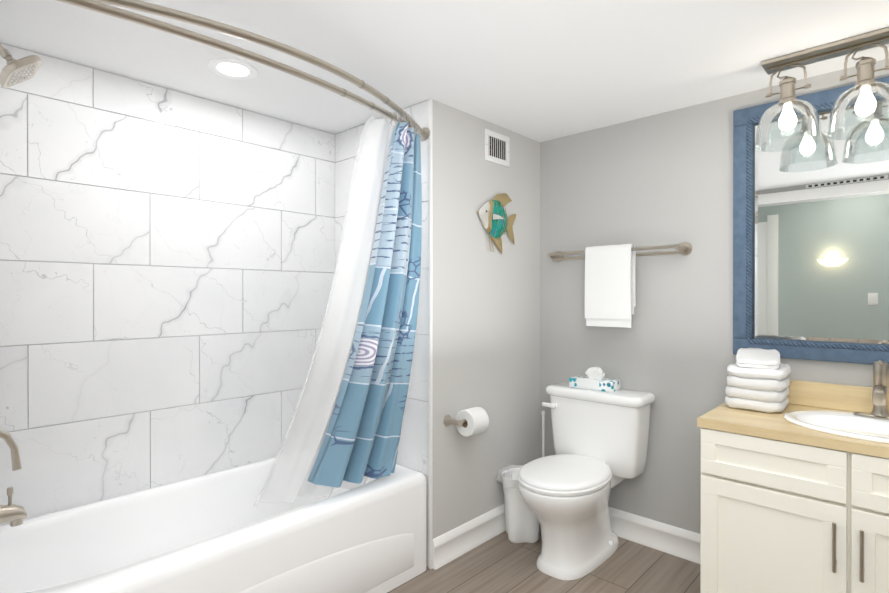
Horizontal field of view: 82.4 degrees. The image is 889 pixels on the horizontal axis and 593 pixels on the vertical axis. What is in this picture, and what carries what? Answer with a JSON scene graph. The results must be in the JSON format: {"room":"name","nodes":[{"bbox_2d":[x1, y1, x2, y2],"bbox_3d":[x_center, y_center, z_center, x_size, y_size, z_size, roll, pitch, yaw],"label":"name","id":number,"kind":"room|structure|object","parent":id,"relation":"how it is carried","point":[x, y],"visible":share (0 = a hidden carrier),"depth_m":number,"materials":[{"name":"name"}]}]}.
{"room":"bathroom","nodes":[
{"label":"bathroom","id":0,"kind":"room"},
{"bbox_2d":[0,43,334,525],"bbox_3d":[-1.236,0.170,2.282,0.150,2.155,1.685,0,0,43],"label":"wall tile","id":1,"kind":"structure","parent":0,"point":[167,264],"depth_m":2.15,"materials":[{"name":"white tile"}]},
{"bbox_2d":[0,0,888,141],"bbox_3d":[0.415,-0.956,1.552,3.750,0.100,2.890,0,0,43],"label":"ceiling","id":2,"kind":"structure","parent":0,"point":[541,70],"depth_m":1.86,"materials":[{"name":"white paint"}]},
{"bbox_2d":[208,58,257,79],"bbox_3d":[-0.841,-0.904,2.020,0.184,0.006,0.184,0,0,43],"label":"recessed light","id":3,"kind":"object","parent":2,"relation":"in","point":[232,69],"visible":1,"depth_m":2.01,"materials":[{"name":"white plastic"}]},
{"bbox_2d":[432,99,539,538],"bbox_3d":[-0.075,0.168,2.967,0.900,2.155,0.905,0,0,43],"label":"wall","id":4,"kind":"structure","parent":0,"point":[486,328],"depth_m":2.58,"materials":[{"name":"grey paint"}]},
{"bbox_2d":[335,100,427,566],"bbox_3d":[-0.341,0.169,2.589,0.744,2.155,0.010,0,0,43],"label":"wall tile","id":5,"kind":"structure","parent":4,"relation":"attached to","point":[413,449],"depth_m":2.39,"materials":[{"name":"white tile"}]},
{"bbox_2d":[428,99,432,568],"bbox_3d":[-0.065,0.170,2.329,0.015,2.154,0.014,0,0,43],"label":"trim","id":6,"kind":"structure","parent":5,"relation":"attached to","point":[430,366],"depth_m":2.32,"materials":[{"name":"white"}]},
{"bbox_2d":[444,407,488,436],"bbox_3d":[0.124,0.597,2.428,0.130,0.125,0.237,0,0,43],"label":"hanger","id":7,"kind":"object","parent":4,"relation":"attached to","point":[471,421],"visible":1,"depth_m":2.39,"materials":[{"name":"white paper"}]},
{"bbox_2d":[433,504,505,569],"bbox_3d":[0.261,1.180,2.655,0.022,0.132,0.903,0,0,43],"label":"baseboard","id":8,"kind":"structure","parent":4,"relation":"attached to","point":[455,543],"depth_m":2.50,"materials":[{"name":"white wood"}]},
{"bbox_2d":[477,193,515,253],"bbox_3d":[0.290,-0.390,2.659,0.032,0.334,0.339,0,0,43],"label":"art","id":9,"kind":"object","parent":4,"relation":"attached to","point":[497,222],"visible":0.98,"depth_m":2.64,"materials":[{"name":"teal wood"}]},
{"bbox_2d":[484,128,509,166],"bbox_3d":[0.280,-0.785,2.678,0.010,0.162,0.212,0,0,43],"label":"air vent grille","id":10,"kind":"object","parent":4,"relation":"attached to","point":[497,151],"visible":1,"depth_m":2.67,"materials":[{"name":"white"}]},
{"bbox_2d":[387,524,700,592],"bbox_3d":[-0.086,1.301,1.027,3.750,0.100,4.350,0,0,43],"label":"floor","id":11,"kind":"structure","parent":0,"point":[501,563],"depth_m":2.28,"materials":[{"name":"brown wood"}]},
{"bbox_2d":[0,457,426,592],"bbox_3d":[-0.870,1.026,2.014,0.748,0.445,1.550,0,0,43],"label":"bathtub","id":12,"kind":"object","parent":11,"relation":"on","point":[216,532],"visible":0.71,"depth_m":1.95,"materials":[{"name":"white ceramic"}]},
{"bbox_2d":[496,465,539,542],"bbox_3d":[0.401,1.079,2.635,0.264,0.336,0.260,0,0,43],"label":"trash can","id":13,"kind":"object","parent":11,"relation":"on","point":[522,522],"visible":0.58,"depth_m":2.56,"materials":[{"name":"white plastic"}]},
{"bbox_2d":[541,410,544,456],"bbox_3d":[0.568,0.949,2.916,0.096,0.594,0.096,0,0,43],"label":"toilet brush","id":14,"kind":"object","parent":11,"relation":"on","point":[543,432],"visible":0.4,"depth_m":2.91,"materials":[{"name":"white plastic"}]},
{"bbox_2d":[517,382,654,579],"bbox_3d":[0.629,0.860,2.441,0.526,0.774,0.705,0,0,43],"label":"toilet","id":15,"kind":"object","parent":11,"relation":"on","point":[600,439],"visible":1,"depth_m":2.40,"materials":[{"name":"white ceramic"}]},
{"bbox_2d":[569,367,620,391],"bbox_3d":[0.777,0.414,2.625,0.230,0.114,0.116,0,0,39],"label":"tissue box","id":16,"kind":"object","parent":15,"relation":"on","point":[594,379],"visible":0.98,"depth_m":2.59,"materials":[{"name":"white cardboard"}]},
{"bbox_2d":[697,424,840,592],"bbox_3d":[1.287,0.865,1.929,0.438,0.767,0.545,0,0,43],"label":"base cabinet","id":17,"kind":"object","parent":11,"relation":"on","point":[795,495],"depth_m":1.73,"materials":[{"name":"white wood"}]},
{"bbox_2d":[697,404,888,451],"bbox_3d":[1.585,0.466,1.644,1.268,0.032,0.548,0,0,43],"label":"countertop","id":18,"kind":"structure","parent":17,"relation":"on","point":[723,416],"depth_m":1.77,"materials":[{"name":"beige wood"}]},
{"bbox_2d":[725,348,790,412],"bbox_3d":[1.283,0.329,2.077,0.216,0.235,0.266,0,0,43],"label":"folded towels","id":19,"kind":"object","parent":18,"relation":"on","point":[758,379],"visible":1,"depth_m":1.99,"materials":[{"name":"white fabric"}]},
{"bbox_2d":[769,404,888,443],"bbox_3d":[1.476,0.512,1.728,0.540,0.151,0.428,0,0,43],"label":"sink","id":20,"kind":"object","parent":18,"relation":"in","point":[803,417],"depth_m":1.84,"materials":[{"name":"white ceramic"}]},
{"bbox_2d":[853,360,888,419],"bbox_3d":[1.557,0.332,1.813,0.156,0.206,0.124,0,0,43],"label":"faucet","id":21,"kind":"object","parent":18,"relation":"on","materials":[{"name":"silver metal"}]},
{"bbox_2d":[841,448,888,592],"bbox_3d":[1.605,0.866,1.630,0.436,0.767,0.545,0,0,43],"label":"base cabinet","id":22,"kind":"object","parent":11,"relation":"on","point":[864,475],"depth_m":1.55,"materials":[{"name":"white wood"}]},
{"bbox_2d":[540,58,888,533],"bbox_3d":[1.248,0.170,2.439,3.750,2.155,0.140,0,0,43],"label":"wall","id":23,"kind":"structure","parent":0,"point":[664,178],"depth_m":2.51,"materials":[{"name":"grey paint"}]},
{"bbox_2d":[547,242,691,327],"bbox_3d":[0.860,-0.057,2.622,0.752,0.416,0.123,0,0,43],"label":"towel rail","id":24,"kind":"object","parent":23,"relation":"attached to","point":[610,297],"visible":1,"depth_m":2.56,"materials":[{"name":"white fabric"}]},
{"bbox_2d":[585,244,635,327],"bbox_3d":[0.845,-0.057,2.596,0.245,0.416,0.065,0,0,43],"label":"towel","id":25,"kind":"object","parent":24,"relation":"hanging from","point":[610,296],"depth_m":2.56,"materials":[{"name":"white fabric"}]},
{"bbox_2d":[609,507,700,563],"bbox_3d":[0.939,1.181,2.622,1.011,0.132,0.022,0,0,43],"label":"baseboard","id":26,"kind":"structure","parent":23,"relation":"attached to","point":[669,539],"depth_m":2.51,"materials":[{"name":"white wood"}]},
{"bbox_2d":[733,76,888,364],"bbox_3d":[1.750,-0.286,1.846,1.248,1.090,0.032,0,0,43],"label":"mirror","id":27,"kind":"object","parent":23,"relation":"attached to","point":[810,252],"visible":0.98,"depth_m":2.07,"materials":[{"name":"blue wood"}]},
{"bbox_2d":[755,27,888,151],"bbox_3d":[1.481,-0.745,1.784,0.676,0.320,0.216,0,0,43],"label":"vanity light","id":28,"kind":"object","parent":23,"relation":"attached to","point":[866,87],"visible":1,"depth_m":1.84,"materials":[{"name":"clear glass"}]},
{"bbox_2d":[787,380,868,411],"bbox_3d":[1.766,0.399,1.837,1.268,0.099,0.021,0,0,43],"label":"backsplash","id":29,"kind":"structure","parent":23,"relation":"attached to","point":[800,392],"depth_m":2.03,"materials":[{"name":"beige wood"}]},
{"bbox_3d":[-1.368,0.173,1.331,1.260,2.155,0.120,0,0,43],"label":"wall tile","id":30,"kind":"structure","parent":0,"visible":0},
{"bbox_2d":[0,430,20,470],"bbox_3d":[-1.321,0.410,1.470,0.170,0.211,0.146,0,0,43],"label":"shower valve","id":31,"kind":"object","parent":30,"relation":"attached to","point":[12,445],"visible":1,"depth_m":1.50,"materials":[{"name":"silver metal"}]},
{"bbox_2d":[0,487,26,526],"bbox_3d":[-1.347,0.636,1.508,0.068,0.118,0.162,0,0,43],"label":"tub spout","id":32,"kind":"object","parent":30,"relation":"attached to","point":[14,515],"visible":1,"depth_m":1.53,"materials":[{"name":"silver metal"}]},
{"bbox_2d":[0,43,41,87],"bbox_3d":[-1.337,-0.738,1.516,0.200,0.174,0.196,0,0,43],"label":"shower head","id":33,"kind":"object","parent":30,"relation":"attached to","point":[16,71],"visible":1,"depth_m":1.52},
{"bbox_2d":[56,0,429,507],"bbox_3d":[-0.675,0.054,1.829,0.707,1.670,1.554,0,0,43],"label":"rail","id":34,"kind":"object","parent":30,"relation":"attached to","point":[344,429],"visible":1,"depth_m":2.06,"materials":[{"name":"fabric"}]},
{"bbox_2d":[307,119,421,486],"bbox_3d":[-0.299,0.037,2.193,0.409,1.508,0.424,0,0,43],"label":"shower curtain","id":35,"kind":"object","parent":34,"relation":"hanging from","point":[358,431],"depth_m":2.08,"materials":[{"name":"blue fabric"}]}
]}

